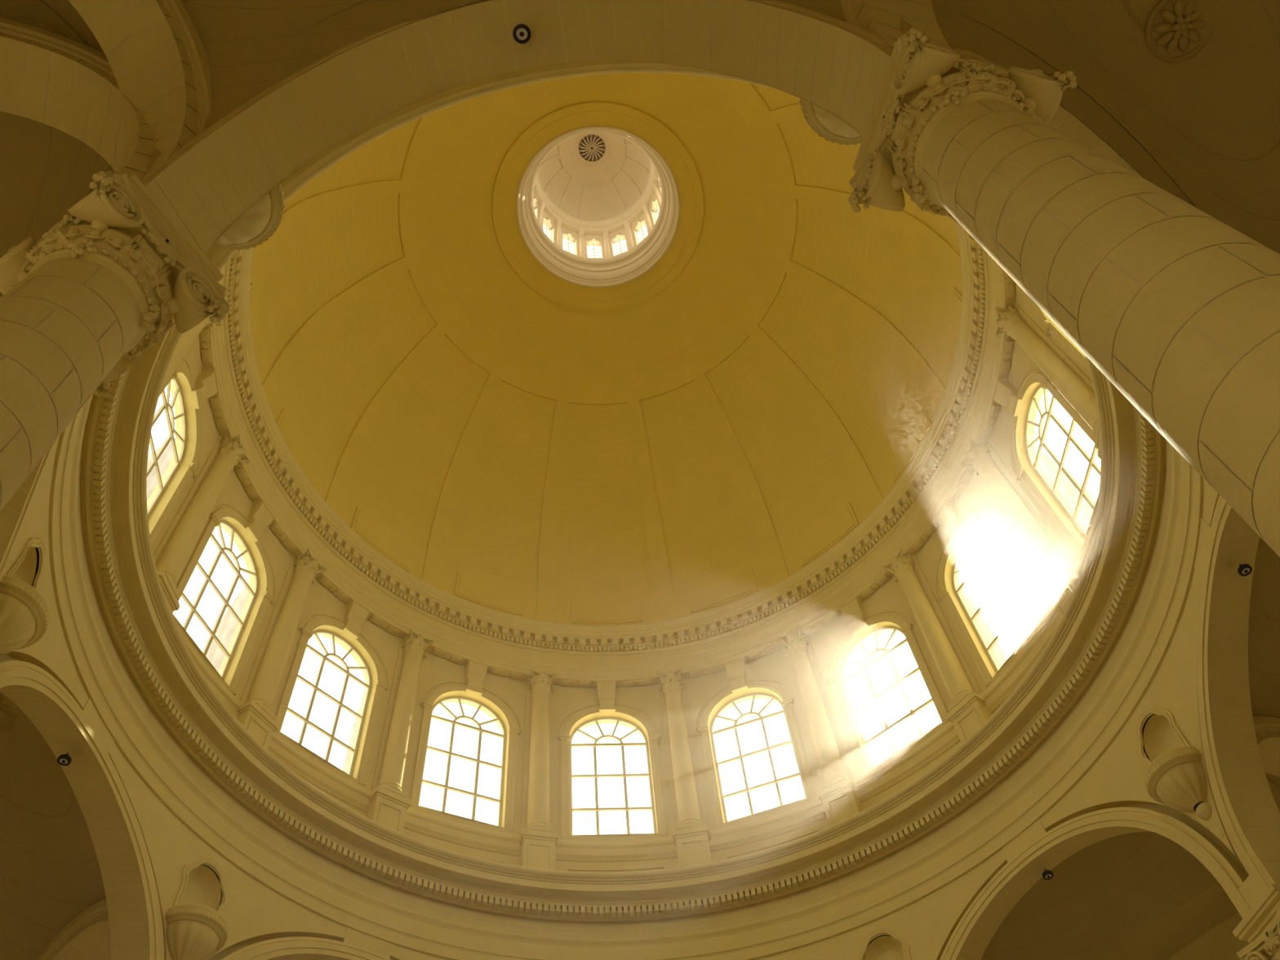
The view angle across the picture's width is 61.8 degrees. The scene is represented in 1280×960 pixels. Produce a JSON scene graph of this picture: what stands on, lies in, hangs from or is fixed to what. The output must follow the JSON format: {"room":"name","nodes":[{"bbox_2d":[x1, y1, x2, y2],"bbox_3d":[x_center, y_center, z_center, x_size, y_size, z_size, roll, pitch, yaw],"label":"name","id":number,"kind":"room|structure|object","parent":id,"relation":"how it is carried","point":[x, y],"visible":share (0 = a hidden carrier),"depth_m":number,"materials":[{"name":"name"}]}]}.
{"room":"domed church interior","nodes":[
{"label":"domed church interior","id":0,"kind":"room"},
{"bbox_2d":[532,131,661,259],"bbox_3d":[-2.204,-14.759,53.347,7.238,4.600,7.238,-6,-59,-1],"label":"wall","id":1,"kind":"structure","parent":0,"point":[648,218],"depth_m":55.29,"materials":[{"name":"stone"}]},
{"bbox_2d":[533,159,657,235],"bbox_3d":[-2.396,-16.285,55.864,7.640,1.500,7.640,-6,-59,-1],"label":"trim","id":2,"kind":"structure","parent":1,"relation":"attached to","point":[614,224],"depth_m":56.90,"materials":[{"name":"stone"}]},
{"bbox_2d":[515,125,679,287],"bbox_3d":[-2.003,-13.155,50.702,7.600,2.400,7.600,-6,-59,-1],"label":"trim","id":3,"kind":"structure","parent":1,"relation":"attached to","point":[627,267],"depth_m":51.30,"materials":[{"name":"stone"}]},
{"bbox_2d":[535,131,661,220],"bbox_3d":[-2.528,-17.333,57.592,7.240,5.350,7.240,-6,-59,-1],"label":"ceiling","id":4,"kind":"structure","parent":0,"point":[597,175],"depth_m":59.19,"materials":[{"name":"paint"}]},
{"bbox_2d":[249,72,961,625],"bbox_3d":[-1.426,-8.564,43.129,26.592,16.065,26.592,22,-63,-17],"label":"ceiling","id":5,"kind":"structure","parent":0,"point":[686,436],"depth_m":47.12,"materials":[{"name":"paint"}]},
{"bbox_2d":[146,281,1098,872],"bbox_3d":[-0.495,-1.153,30.905,26.599,14.400,26.599,-6,-59,-1],"label":"wall","id":6,"kind":"structure","parent":0,"point":[774,673],"depth_m":34.27,"materials":[{"name":"stone"}]},
{"bbox_2d":[146,378,186,517],"bbox_3d":[-13.430,-0.924,29.419,0.179,5.710,2.860,0,-59,-4],"label":"window","id":7,"kind":"structure","parent":6,"relation":"in","point":[168,408],"depth_m":30.68,"materials":[{"name":"beige wood"}]},
{"bbox_2d":[188,367,219,408],"bbox_3d":[-13.229,-2.741,32.452,0.440,1.380,0.840,0,-59,-4],"label":"bracket","id":8,"kind":"object","parent":6,"relation":"attached to","point":[206,384],"visible":0.97,"depth_m":32.46,"materials":[{"name":"stone"}]},
{"bbox_2d":[181,520,258,679],"bbox_3d":[-12.662,3.341,32.063,0.179,5.710,2.860,-19,-59,7],"label":"window","id":9,"kind":"structure","parent":6,"relation":"in","point":[237,569],"depth_m":32.50,"materials":[{"name":"beige wood"}]},
{"bbox_2d":[244,498,275,542],"bbox_3d":[-12.486,1.383,35.009,0.440,1.380,0.840,-19,-59,7],"label":"bracket","id":10,"kind":"object","parent":6,"relation":"attached to","point":[260,517],"visible":1,"depth_m":35.02,"materials":[{"name":"stone"}]},
{"bbox_2d":[286,630,371,776],"bbox_3d":[-10.036,6.964,34.460,0.179,5.710,2.860,-39,-64,18],"label":"window","id":11,"kind":"structure","parent":6,"relation":"in","point":[346,671],"depth_m":34.82,"materials":[{"name":"beige wood"}]},
{"bbox_2d":[342,597,371,639],"bbox_3d":[-9.948,4.886,37.327,0.440,1.380,0.840,-39,-64,18],"label":"bracket","id":12,"kind":"object","parent":6,"relation":"attached to","point":[356,614],"visible":1,"depth_m":37.34,"materials":[{"name":"stone"}]},
{"bbox_2d":[418,696,506,826],"bbox_3d":[-5.953,9.395,36.245,2.860,5.710,0.179,20,-62,-16],"label":"window","id":13,"kind":"structure","parent":6,"relation":"in","point":[450,753],"depth_m":36.48,"materials":[{"name":"beige wood"}]},
{"bbox_2d":[464,657,489,697],"bbox_3d":[-5.999,7.237,39.053,0.840,1.380,0.440,20,-62,-16],"label":"bracket","id":14,"kind":"object","parent":6,"relation":"attached to","point":[476,671],"visible":1,"depth_m":39.07,"materials":[{"name":"stone"}]},
{"bbox_2d":[595,679,617,713],"bbox_3d":[-1.242,8.076,39.924,0.840,1.380,0.440,0,-59,-4],"label":"bracket","id":15,"kind":"object","parent":6,"relation":"attached to","point":[606,688],"visible":1,"depth_m":39.95,"materials":[{"name":"stone"}]},
{"bbox_2d":[199,220,1015,687],"bbox_3d":[-0.817,-3.715,35.131,25.910,2.735,25.910,-6,-59,-1],"label":"trim","id":16,"kind":"structure","parent":6,"relation":"attached to","point":[811,597],"depth_m":39.06,"materials":[{"name":"stone"}]},
{"bbox_2d":[568,717,657,835],"bbox_3d":[-1.033,10.263,37.146,2.860,5.710,0.179,0,-59,-4],"label":"window","id":17,"kind":"structure","parent":6,"relation":"in","point":[596,721],"depth_m":37.18,"materials":[{"name":"beige wood"}]},
{"bbox_2d":[146,438,1096,773],"bbox_3d":[-0.410,-0.480,29.795,33.600,11.600,33.600,-6,-59,-1],"label":"trim","id":18,"kind":"structure","parent":6,"relation":"attached to","point":[227,627],"depth_m":34.33,"materials":[{"name":"beige paint"}]},
{"bbox_2d":[721,655,747,693],"bbox_3d":[3.599,7.277,39.808,0.840,1.380,0.440,-19,-59,7],"label":"bracket","id":19,"kind":"object","parent":6,"relation":"attached to","point":[735,668],"visible":1,"depth_m":39.83,"materials":[{"name":"stone"}]},
{"bbox_2d":[710,693,807,822],"bbox_3d":[3.974,9.436,37.026,2.860,5.710,0.179,-19,-59,7],"label":"window","id":20,"kind":"structure","parent":6,"relation":"in","point":[753,695],"depth_m":37.11,"materials":[{"name":"beige wood"}]},
{"bbox_2d":[838,595,868,635],"bbox_3d":[7.788,4.960,38.722,0.840,1.380,0.440,-39,-64,18],"label":"bracket","id":21,"kind":"object","parent":6,"relation":"attached to","point":[852,610],"visible":1,"depth_m":38.74,"materials":[{"name":"stone"}]},
{"bbox_2d":[841,626,933,768],"bbox_3d":[8.307,7.040,35.904,2.860,5.710,0.179,-39,-64,18],"label":"window","id":22,"kind":"structure","parent":6,"relation":"in","point":[876,632],"depth_m":36.18,"materials":[{"name":"beige wood"}]},
{"bbox_2d":[932,500,965,542],"bbox_3d":[10.687,1.478,36.832,0.440,1.380,0.840,20,-62,-16],"label":"bracket","id":23,"kind":"object","parent":6,"relation":"attached to","point":[947,517],"visible":1,"depth_m":36.84,"materials":[{"name":"stone"}]},
{"bbox_2d":[951,520,1037,672],"bbox_3d":[11.304,3.439,33.949,0.179,5.710,2.860,20,-62,-16],"label":"window","id":24,"kind":"structure","parent":6,"relation":"in","point":[987,649],"depth_m":34.32,"materials":[{"name":"beige wood"}]},
{"bbox_2d":[991,377,1024,416],"bbox_3d":[11.853,-2.638,34.426,0.440,1.380,0.840,0,-59,-4],"label":"bracket","id":25,"kind":"object","parent":6,"relation":"attached to","point":[1005,393],"visible":1,"depth_m":34.42,"materials":[{"name":"stone"}]},
{"bbox_2d":[1025,384,1100,538],"bbox_3d":[12.511,-0.818,31.460,0.179,5.710,2.860,0,-59,-4],"label":"window","id":26,"kind":"structure","parent":6,"relation":"in","point":[1042,435],"depth_m":31.95,"materials":[{"name":"beige wood"}]},
{"bbox_2d":[0,0,1248,959],"bbox_3d":[0.168,4.124,22.201,26.160,8.400,26.160,-6,-59,-1],"label":"wall","id":27,"kind":"structure","parent":0,"point":[255,913],"depth_m":25.28,"materials":[{"name":"beige stone"}]},
{"bbox_2d":[0,537,48,653],"bbox_3d":[-11.479,2.369,19.555,1.345,3.664,1.590,10,-60,-10],"label":"niche","id":28,"kind":"object","parent":27,"relation":"attached to","point":[24,611],"visible":0.93,"depth_m":19.23,"materials":[{"name":"beige stone"}]},
{"bbox_2d":[0,591,35,653],"bbox_3d":[-11.295,2.726,19.033,0.763,0.690,1.299,10,-60,-10],"label":"bowl","id":29,"kind":"object","parent":28,"relation":"on","point":[17,610],"depth_m":19.03,"materials":[{"name":"beige stone"}]},
{"bbox_2d":[0,660,164,959],"bbox_3d":[-11.755,6.798,21.350,1.907,5.730,9.183,-9,-59,1],"label":"arch","id":30,"kind":"object","parent":27,"relation":"attached to","point":[134,910],"visible":1,"depth_m":23.36,"materials":[{"name":"beige stone"}]},
{"bbox_2d":[57,752,71,765],"bbox_3d":[-12.289,5.945,22.881,0.270,0.265,0.270,-9,-59,1],"label":"ceiling lamp","id":31,"kind":"object","parent":30,"relation":"attached to","point":[64,759],"visible":1,"depth_m":22.79,"materials":[{"name":"metal"}]},
{"bbox_2d":[164,856,231,959],"bbox_3d":[-10.083,10.122,24.362,1.345,3.664,1.590,-29,-61,13],"label":"niche","id":32,"kind":"object","parent":27,"relation":"attached to","point":[194,931],"visible":0.99,"depth_m":23.99,"materials":[{"name":"beige stone"}]},
{"bbox_2d":[165,920,218,959],"bbox_3d":[-9.916,10.385,23.782,0.763,0.690,1.300,-29,-61,13],"label":"bowl","id":33,"kind":"object","parent":32,"relation":"on","point":[187,940],"depth_m":23.69,"materials":[{"name":"beige stone"}]},
{"bbox_2d":[213,182,284,250],"bbox_3d":[-6.029,-4.177,16.002,1.590,3.664,1.345,-29,-61,13],"label":"niche","id":34,"kind":"object","parent":27,"relation":"attached to","point":[260,222],"visible":0.38,"depth_m":15.71,"materials":[{"name":"beige stone"}]},
{"bbox_2d":[216,192,271,244],"bbox_3d":[-5.912,-3.740,15.523,1.300,0.690,0.763,-29,-61,13],"label":"bowl","id":35,"kind":"object","parent":34,"relation":"on","point":[255,222],"depth_m":15.58,"materials":[{"name":"beige stone"}]},
{"bbox_2d":[222,926,391,959],"bbox_3d":[-6.935,13.451,25.750,9.183,5.730,1.907,31,-66,-21],"label":"arch","id":36,"kind":"object","parent":27,"relation":"attached to","point":[355,945],"visible":1,"depth_m":26.84,"materials":[{"name":"beige stone"}]},
{"bbox_2d":[48,61,1203,959],"bbox_3d":[-0.016,2.655,24.624,25.500,2.680,25.500,-6,-59,-1],"label":"trim","id":37,"kind":"structure","parent":27,"relation":"attached to","point":[1118,624],"depth_m":27.65,"materials":[{"name":"beige stone"}]},
{"bbox_2d":[160,314,222,391],"bbox_3d":[-12.581,-2.691,27.675,1.072,9.650,1.160,10,-60,-10],"label":"column","id":38,"kind":"structure","parent":37,"relation":"on","point":[188,338],"depth_m":29.18,"materials":[{"name":"stone"}]},
{"bbox_2d":[155,433,250,613],"bbox_3d":[-12.797,1.500,30.199,1.072,9.650,1.160,-9,-59,1],"label":"column","id":39,"kind":"structure","parent":37,"relation":"on","point":[175,556],"depth_m":30.40,"materials":[{"name":"stone"}]},
{"bbox_2d":[237,547,327,749],"bbox_3d":[-11.128,5.379,32.678,1.072,9.650,1.160,-29,-61,13],"label":"pilaster","id":40,"kind":"structure","parent":37,"relation":"on","point":[255,715],"depth_m":32.24,"materials":[{"name":"stone"}]},
{"bbox_2d":[366,626,434,833],"bbox_3d":[-7.829,8.356,34.734,1.160,9.650,1.072,31,-66,-21],"label":"column","id":41,"kind":"structure","parent":37,"relation":"on","point":[389,805],"depth_m":33.99,"materials":[{"name":"stone"}]},
{"bbox_2d":[519,667,558,870],"bbox_3d":[-3.402,9.978,36.055,1.160,9.650,1.072,10,-60,-10],"label":"column","id":42,"kind":"structure","parent":37,"relation":"on","point":[538,842],"depth_m":35.27,"materials":[{"name":"stone"}]},
{"bbox_2d":[656,666,711,867],"bbox_3d":[1.480,9.998,36.439,1.160,9.650,1.072,-9,-59,1],"label":"column","id":43,"kind":"structure","parent":37,"relation":"on","point":[691,838],"depth_m":35.63,"materials":[{"name":"stone"}]},
{"bbox_2d":[777,624,862,826],"bbox_3d":[6.073,8.414,35.828,1.160,9.650,1.072,-29,-61,13],"label":"column","id":44,"kind":"structure","parent":37,"relation":"on","point":[837,794],"depth_m":35.03,"materials":[{"name":"stone"}]},
{"bbox_2d":[882,547,991,743],"bbox_3d":[9.677,5.465,34.315,1.072,9.650,1.160,31,-66,-21],"label":"column","id":45,"kind":"structure","parent":37,"relation":"on","point":[968,712],"depth_m":33.65,"materials":[{"name":"stone"}]},
{"bbox_2d":[959,439,1079,618],"bbox_3d":[11.745,1.601,32.130,1.072,9.650,1.160,10,-60,-10],"label":"column","id":46,"kind":"structure","parent":37,"relation":"on","point":[1062,580],"depth_m":31.86,"materials":[{"name":"stone"}]},
{"bbox_2d":[993,306,1101,458],"bbox_3d":[11.960,-2.590,29.605,1.072,9.650,1.160,-9,-59,1],"label":"column","id":47,"kind":"structure","parent":37,"relation":"on","point":[1077,393],"depth_m":30.26,"materials":[{"name":"stone"}]},
{"bbox_2d":[799,98,862,145],"bbox_3d":[3.073,-5.680,15.784,1.590,3.664,1.345,10,-60,-10],"label":"niche","id":48,"kind":"object","parent":27,"relation":"attached to","point":[832,128],"visible":0.12,"depth_m":15.60,"materials":[{"name":"beige stone"}]},
{"bbox_2d":[812,103,860,137],"bbox_3d":[3.080,-5.225,15.307,1.299,0.690,0.763,10,-60,-10],"label":"bowl","id":49,"kind":"object","parent":48,"relation":"on","point":[826,123],"depth_m":15.48,"materials":[{"name":"beige stone"}]},
{"bbox_2d":[855,927,911,959],"bbox_3d":[6.443,13.037,27.389,1.590,3.664,1.345,-29,-61,13],"label":"niche","id":50,"kind":"object","parent":27,"relation":"attached to","point":[881,944],"visible":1,"depth_m":28.80,"materials":[{"name":"beige stone"}]},
{"bbox_2d":[951,48,1142,177],"bbox_3d":[7.445,-3.822,16.374,9.183,5.730,1.907,31,-66,-21],"label":"arch","id":51,"kind":"object","parent":27,"relation":"attached to","point":[1064,122],"visible":0.09,"depth_m":17.61,"materials":[{"name":"beige stone"}]},
{"bbox_2d":[939,807,1250,959],"bbox_3d":[10.050,10.645,25.343,1.907,5.730,9.183,31,-66,-21],"label":"arch","id":52,"kind":"object","parent":27,"relation":"attached to","point":[1037,849],"visible":0.92,"depth_m":26.90,"materials":[{"name":"beige stone"}]},
{"bbox_2d":[1042,868,1053,879],"bbox_3d":[10.275,9.926,27.013,0.270,0.265,0.270,31,-66,-21],"label":"ceiling lamp","id":53,"kind":"object","parent":52,"relation":"attached to","point":[1046,874],"visible":1,"depth_m":26.91,"materials":[{"name":"metal"}]},
{"bbox_2d":[1134,706,1224,838],"bbox_3d":[11.893,6.492,23.836,1.345,3.664,1.590,10,-60,-10],"label":"niche","id":54,"kind":"object","parent":27,"relation":"attached to","point":[1175,778],"visible":0.97,"depth_m":23.40,"materials":[{"name":"beige stone"}]},
{"bbox_2d":[1155,761,1207,812],"bbox_3d":[11.793,6.799,23.261,0.763,0.690,1.299,10,-60,-10],"label":"bowl","id":55,"kind":"object","parent":54,"relation":"on","point":[1180,785],"depth_m":23.16,"materials":[{"name":"beige stone"}]},
{"bbox_2d":[0,0,1279,959],"bbox_3d":[0.196,4.344,21.838,37.993,6.450,37.993,-6,-59,-1],"label":"ceiling","id":56,"kind":"structure","parent":0,"point":[1203,129],"depth_m":19.11,"materials":[{"name":"stone"}]},
{"bbox_2d":[0,693,17,723],"bbox_3d":[-15.049,5.214,24.861,1.240,0.270,1.240,-9,-59,1],"label":"rosette","id":57,"kind":"object","parent":56,"relation":"attached to","point":[3,708],"visible":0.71,"depth_m":24.96,"materials":[{"name":"stone"}]},
{"bbox_2d":[1145,0,1213,63],"bbox_3d":[9.475,-7.930,18.702,1.240,0.270,1.240,-6,-59,-1],"label":"rosette","id":58,"kind":"object","parent":56,"relation":"attached to","point":[1172,27],"visible":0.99,"depth_m":18.70,"materials":[{"name":"stone"}]},
{"bbox_2d":[1168,912,1248,959],"bbox_3d":[0.669,8.107,15.630,38.000,21.400,38.000,-6,-59,-1],"label":"wall","id":59,"kind":"structure","parent":0,"point":[1220,943],"depth_m":29.12,"materials":[{"name":"beige paint"}]},
{"label":"floor","id":60,"kind":"structure","parent":0,"visible":0},
{"bbox_2d":[0,170,230,511],"bbox_3d":[-5.585,0.865,6.955,1.958,14.900,1.954,-29,-61,13],"label":"column","id":61,"kind":"structure","parent":60,"relation":"on","point":[81,304],"depth_m":11.00,"materials":[{"name":"beige stone"}]},
{"bbox_2d":[0,441,55,582],"bbox_3d":[-9.540,-1.016,16.781,1.907,5.730,9.183,31,-66,-21],"label":"arch","id":62,"kind":"object","parent":61,"relation":"on","point":[13,515],"visible":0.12,"depth_m":18.75,"materials":[{"name":"beige stone"}]},
{"bbox_2d":[39,214,76,241],"bbox_3d":[-6.379,-2.775,11.766,0.442,0.388,0.130,-34,-62,15],"label":"flower","id":63,"kind":"object","parent":61,"relation":"on","point":[68,219],"depth_m":11.67,"materials":[{"name":"beige stone"}]},
{"bbox_2d":[0,17,154,180],"bbox_3d":[-8.725,-4.812,14.266,5.500,5.260,1.300,18,-62,-15],"label":"arch","id":64,"kind":"object","parent":61,"relation":"on","point":[37,83],"visible":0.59,"depth_m":15.88,"materials":[{"name":"beige stone"}]},
{"bbox_2d":[68,0,211,213],"bbox_3d":[-7.543,-5.990,13.642,1.300,5.260,5.500,-27,-61,12],"label":"arch","id":65,"kind":"object","parent":61,"relation":"on","point":[141,50],"visible":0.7,"depth_m":15.42,"materials":[{"name":"beige stone"}]},
{"bbox_2d":[141,228,177,266],"bbox_3d":[-5.356,-2.620,11.948,0.130,0.371,0.496,-29,-61,13],"label":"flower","id":66,"kind":"object","parent":61,"relation":"on","point":[162,246],"depth_m":11.90,"materials":[{"name":"beige stone"}]},
{"bbox_2d":[156,320,173,342],"bbox_3d":[-5.593,-1.724,12.467,0.396,0.382,0.156,-29,-61,13],"label":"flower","id":67,"kind":"object","parent":61,"relation":"on","point":[171,322],"depth_m":12.39,"materials":[{"name":"beige stone"}]},
{"bbox_2d":[848,27,1279,556],"bbox_3d":[3.852,-0.693,6.729,1.958,14.900,1.954,10,-60,-10],"label":"column","id":68,"kind":"structure","parent":60,"relation":"on","point":[1177,307],"depth_m":7.62,"materials":[{"name":"beige stone"}]},
{"bbox_2d":[140,0,893,253],"bbox_3d":[-1.587,-5.415,14.720,9.183,5.730,1.907,-9,-59,1],"label":"arch","id":69,"kind":"object","parent":68,"relation":"on","point":[829,67],"visible":0.91,"depth_m":15.40,"materials":[{"name":"beige stone"}]},
{"bbox_2d":[512,23,530,44],"bbox_3d":[-1.766,-6.693,16.020,0.270,0.265,0.270,-6,-59,-1],"label":"ceiling lamp","id":70,"kind":"object","parent":69,"relation":"attached to","point":[521,33],"visible":1,"depth_m":15.93,"materials":[{"name":"metal"}]},
{"bbox_2d":[880,97,902,139],"bbox_3d":[2.749,-3.980,11.751,0.142,0.353,0.454,10,-60,-10],"label":"flower","id":71,"kind":"object","parent":68,"relation":"on","point":[888,126],"depth_m":11.70,"materials":[{"name":"beige stone"}]},
{"bbox_2d":[840,0,953,93],"bbox_3d":[4.000,-7.831,13.405,1.300,5.260,5.500,12,-60,-11],"label":"arch","id":72,"kind":"object","parent":68,"relation":"on","point":[885,15],"visible":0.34,"depth_m":14.18,"materials":[{"name":"beige stone"}]},
{"bbox_2d":[958,60,995,75],"bbox_3d":[3.612,-4.441,11.517,0.442,0.388,0.130,5,-59,-7],"label":"flower","id":73,"kind":"object","parent":68,"relation":"on","point":[977,66],"depth_m":11.46,"materials":[{"name":"beige stone"}]},
{"bbox_2d":[1231,863,1279,959],"bbox_3d":[12.997,11.923,15.074,1.936,14.900,1.951,10,-60,-10],"label":"column","id":74,"kind":"structure","parent":60,"relation":"on","point":[1260,926],"depth_m":20.53,"materials":[{"name":"beige stone"}]},
{"bbox_2d":[1193,495,1279,891],"bbox_3d":[12.265,2.831,20.774,1.907,5.730,9.183,-9,-59,1],"label":"arch","id":75,"kind":"object","parent":74,"relation":"on","point":[1248,811],"visible":0.73,"depth_m":22.70,"materials":[{"name":"beige stone"}]},
{"bbox_2d":[1237,564,1252,576],"bbox_3d":[12.567,1.839,22.285,0.270,0.265,0.270,-9,-59,1],"label":"ceiling lamp","id":76,"kind":"object","parent":75,"relation":"attached to","point":[1244,570],"visible":1,"depth_m":22.19,"materials":[{"name":"metal"}]},
{"bbox_2d":[1252,715,1279,858],"bbox_3d":[15.050,7.543,23.568,5.500,5.260,1.300,10,-60,-10],"label":"arch","id":77,"kind":"object","parent":74,"relation":"on","point":[1268,746],"visible":0.25,"depth_m":25.21,"materials":[{"name":"beige stone"}]},
{"bbox_2d":[1263,930,1279,955],"bbox_3d":[11.868,8.689,20.119,0.138,0.367,0.442,12,-61,-12],"label":"flower","id":78,"kind":"object","parent":74,"relation":"on","point":[1271,938],"depth_m":20.10,"materials":[{"name":"beige stone"}]},
{"bbox_3d":[-9.785,15.694,15.625,1.936,14.900,1.944,-29,-61,13],"label":"column","id":79,"kind":"structure","parent":60,"relation":"on","visible":0},
{"bbox_2d":[37,897,110,959],"bbox_3d":[-12.744,12.134,24.234,5.500,5.260,1.300,-29,-61,13],"label":"arch","id":80,"kind":"object","parent":79,"relation":"on","point":[93,943],"visible":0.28,"depth_m":25.87,"materials":[{"name":"beige stone"}]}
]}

